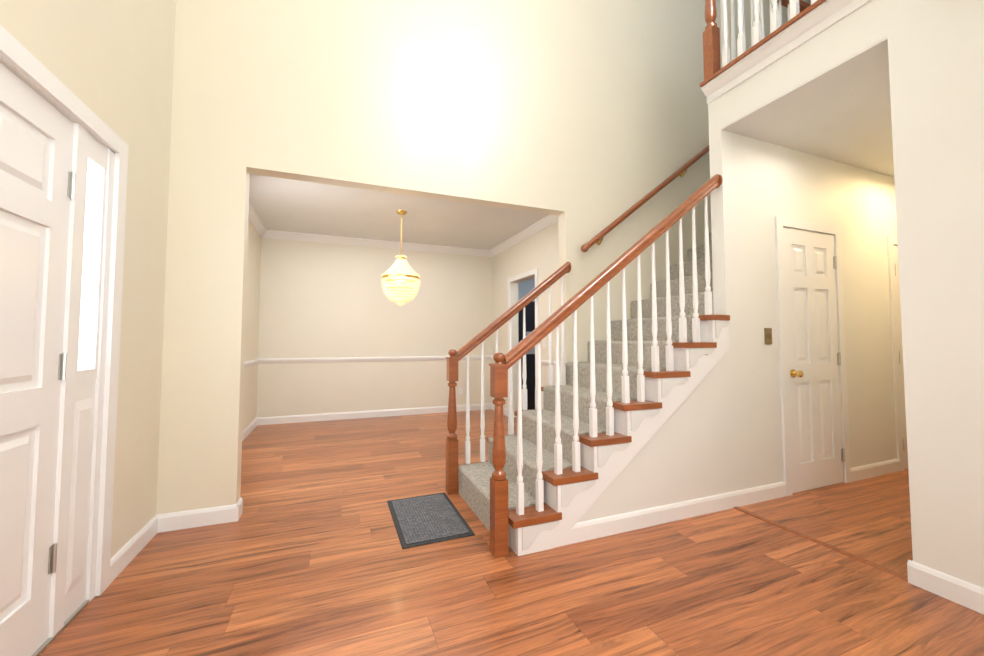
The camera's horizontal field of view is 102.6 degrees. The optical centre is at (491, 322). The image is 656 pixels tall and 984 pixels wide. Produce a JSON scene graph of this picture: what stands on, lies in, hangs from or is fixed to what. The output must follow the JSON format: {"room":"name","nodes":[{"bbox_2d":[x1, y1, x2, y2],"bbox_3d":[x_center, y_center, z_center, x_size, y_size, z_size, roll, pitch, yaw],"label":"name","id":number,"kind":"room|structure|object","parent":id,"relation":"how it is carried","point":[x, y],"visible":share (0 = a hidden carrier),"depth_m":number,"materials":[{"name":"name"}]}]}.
{"room":"entrance hall","nodes":[
{"label":"entrance hall","id":0,"kind":"room"},
{"bbox_2d":[0,0,260,557],"bbox_3d":[-1.624,-1.589,1.276,0.150,5.600,9.400,1,-3,-22],"label":"wall","id":1,"kind":"structure","parent":0,"point":[109,63],"depth_m":2.09,"materials":[{"name":"beige paint"}]},
{"bbox_2d":[0,25,128,655],"bbox_3d":[-1.620,0.149,1.250,0.138,2.125,1.370,1,-3,-22],"label":"door","id":2,"kind":"structure","parent":1,"relation":"attached to","point":[64,149],"depth_m":1.52,"materials":[{"name":"white paint"}]},
{"bbox_2d":[110,514,161,582],"bbox_3d":[-1.921,1.201,2.123,0.015,0.104,0.565,1,-3,-22],"label":"baseboard","id":3,"kind":"structure","parent":1,"relation":"attached to","point":[129,551],"depth_m":2.10,"materials":[{"name":"white paint"}]},
{"bbox_2d":[256,238,534,417],"bbox_3d":[-0.467,0.111,6.626,6.000,2.700,0.170,1,-3,-22],"label":"wall","id":4,"kind":"structure","parent":0,"point":[323,300],"depth_m":5.97,"materials":[{"name":"paint"}]},
{"bbox_2d":[249,174,548,249],"bbox_3d":[0.204,-1.356,5.205,6.150,0.100,3.130,1,-3,-22],"label":"ceiling","id":5,"kind":"structure","parent":0,"point":[286,205],"depth_m":4.86,"materials":[{"name":"paint"}]},
{"bbox_2d":[381,210,419,305],"bbox_3d":[-1.080,-0.761,4.684,0.453,1.135,0.452,1,-3,-22],"label":"chandelier","id":6,"kind":"object","parent":5,"relation":"hanging from","point":[402,264],"visible":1,"depth_m":4.59,"materials":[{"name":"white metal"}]},
{"bbox_2d":[156,0,810,514],"bbox_3d":[1.291,-1.467,3.892,7.200,5.600,0.120,1,-3,-22],"label":"wall","id":7,"kind":"structure","parent":0,"point":[584,120],"depth_m":3.09,"materials":[{"name":"beige paint"}]},
{"bbox_2d":[162,499,242,531],"bbox_3d":[-1.822,1.218,2.474,0.400,0.104,0.046,1,-3,-22],"label":"baseboard","id":8,"kind":"structure","parent":7,"relation":"attached to","point":[172,521],"depth_m":2.46,"materials":[{"name":"white paint"}]},
{"bbox_2d":[242,202,559,440],"bbox_3d":[-0.478,-0.047,3.228,3.470,2.700,0.075,1,-3,-22],"label":"trim","id":9,"kind":"structure","parent":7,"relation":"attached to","point":[520,236],"depth_m":3.07,"materials":[{"name":"white paint"}]},
{"bbox_2d":[39,409,983,655],"bbox_3d":[1.792,1.321,2.497,7.500,0.100,9.400,1,-3,-22],"label":"floor","id":10,"kind":"structure","parent":0,"point":[305,554],"depth_m":1.90,"materials":[{"name":"laminate"}]},
{"bbox_2d":[387,492,474,548],"bbox_3d":[-0.426,1.270,2.587,0.430,0.009,0.700,1,-3,-22],"label":"doormat","id":11,"kind":"object","parent":10,"relation":"on","point":[426,519],"visible":1,"depth_m":2.51,"materials":[{"name":"grey rubber"}]},
{"bbox_2d":[518,301,534,409],"bbox_3d":[0.714,0.558,6.557,0.900,1.760,0.770,1,-3,-22],"label":"fridge","id":12,"kind":"object","parent":10,"relation":"on","point":[530,328],"visible":0.02,"depth_m":6.14,"materials":[{"name":"black metal"}]},
{"bbox_2d":[445,145,729,557],"bbox_3d":[1.638,-0.669,3.365,3.896,3.956,1.078,1,-3,-22],"label":"staircase","id":13,"kind":"structure","parent":10,"relation":"on","point":[548,474],"depth_m":2.59,"materials":[{"name":"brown wood"}]},
{"bbox_2d":[734,506,907,580],"bbox_3d":[1.856,1.258,2.306,0.045,0.007,0.914,1,-3,-22],"label":"trim","id":14,"kind":"structure","parent":10,"relation":"on","point":[870,563],"depth_m":2.20,"materials":[{"name":"brown wood"}]},
{"bbox_2d":[907,560,913,584],"bbox_3d":[3.686,1.221,2.551,3.645,0.104,0.015,1,-3,-22],"label":"baseboard","id":15,"kind":"structure","parent":10,"relation":"on","point":[910,564],"depth_m":1.88,"materials":[{"name":"white paint"}]},
{"bbox_2d":[887,0,983,587],"bbox_3d":[4.440,-0.163,0.730,3.630,2.700,4.040,1,-3,-22],"label":"wall pier","id":16,"kind":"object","parent":10,"relation":"on","point":[936,66],"visible":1,"depth_m":1.80,"materials":[{"name":"beige paint"}]},
{"bbox_2d":[914,562,983,613],"bbox_3d":[2.070,1.182,1.703,0.015,0.104,0.330,1,-3,-22],"label":"baseboard","id":17,"kind":"structure","parent":10,"relation":"on","point":[957,590],"depth_m":1.76,"materials":[{"name":"white paint"}]},
{"bbox_2d":[492,222,559,416],"bbox_3d":[0.632,0.050,5.309,0.130,2.700,3.130,1,-3,-22],"label":"wall","id":18,"kind":"structure","parent":0,"point":[539,250],"depth_m":5.61,"materials":[{"name":"paint"}]},
{"bbox_2d":[543,338,545,347],"bbox_3d":[0.670,0.257,5.019,0.005,0.120,0.080,1,-3,-22],"label":"electrical outlet plate","id":19,"kind":"object","parent":18,"relation":"attached to","point":[544,339],"depth_m":5.02,"materials":[{"name":"white paint"}]},
{"bbox_2d":[576,97,897,522],"bbox_3d":[2.613,-0.221,3.239,5.180,3.050,0.100,1,-3,-22],"label":"wall","id":20,"kind":"structure","parent":0,"point":[719,431],"depth_m":2.93,"materials":[{"name":"beige paint"}]},
{"bbox_2d":[554,481,785,547],"bbox_3d":[1.205,1.221,2.551,2.105,0.104,0.015,1,-3,-22],"label":"baseboard","id":21,"kind":"structure","parent":20,"relation":"attached to","point":[625,522],"depth_m":2.51,"materials":[{"name":"white paint"}]},
{"bbox_2d":[699,74,715,86],"bbox_3d":[2.569,-1.756,3.293,2.155,0.022,0.140,1,-3,-22],"label":"trim","id":22,"kind":"structure","parent":20,"relation":"attached to","point":[711,77],"depth_m":2.89,"materials":[{"name":"brown wood"}]},
{"bbox_2d":[703,0,713,79],"bbox_3d":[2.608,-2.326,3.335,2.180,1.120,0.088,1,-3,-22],"label":"newel post","id":23,"kind":"object","parent":22,"relation":"on","point":[711,50],"depth_m":2.92,"materials":[{"name":"brown wood"}]},
{"bbox_2d":[712,0,816,72],"bbox_3d":[1.904,-2.369,2.271,0.088,1.107,1.350,1,-3,-22],"label":"balcony railing","id":24,"kind":"object","parent":22,"relation":"on","point":[794,7],"depth_m":2.88,"materials":[{"name":"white wood"}]},
{"bbox_2d":[764,328,771,343],"bbox_3d":[2.070,0.101,2.947,0.075,0.120,0.012,1,-3,-22],"label":"switch plate","id":25,"kind":"object","parent":20,"relation":"attached to","point":[768,335],"visible":1,"depth_m":2.94,"materials":[{"name":"brown"}]},
{"bbox_2d":[714,0,826,76],"bbox_3d":[1.912,-1.806,2.226,0.145,0.022,1.320,1,-3,-22],"label":"trim","id":26,"kind":"structure","parent":20,"relation":"attached to","point":[810,8],"depth_m":2.46,"materials":[{"name":"brown wood"}]},
{"bbox_2d":[701,0,870,103],"bbox_3d":[1.867,-1.735,2.280,0.066,0.115,1.460,1,-3,-22],"label":"trim","id":27,"kind":"structure","parent":20,"relation":"attached to","point":[825,15],"depth_m":2.44,"materials":[{"name":"white paint"}]},
{"bbox_2d":[775,216,850,495],"bbox_3d":[2.553,0.243,3.153,0.808,2.114,0.174,1,-3,-22],"label":"door","id":28,"kind":"structure","parent":20,"relation":"attached to","point":[814,407],"depth_m":3.13,"materials":[{"name":"white paint"}]},
{"bbox_2d":[850,459,899,481],"bbox_3d":[3.276,1.259,3.372,0.730,0.104,0.015,1,-3,-22],"label":"baseboard","id":29,"kind":"structure","parent":20,"relation":"attached to","point":[890,466],"depth_m":3.36,"materials":[{"name":"white paint"}]},
{"bbox_2d":[887,236,907,470],"bbox_3d":[4.031,0.270,3.739,0.908,2.114,0.174,1,-3,-22],"label":"door frame","id":30,"kind":"structure","parent":20,"relation":"attached to","point":[897,359],"depth_m":3.57,"materials":[{"name":"white paint"}]},
{"bbox_2d":[720,0,951,176],"bbox_3d":[3.603,-1.582,2.909,3.630,0.362,1.360,1,-3,-22],"label":"ceiling","id":31,"kind":"structure","parent":0,"point":[840,112],"depth_m":2.53,"materials":[{"name":"paint"}]}
]}

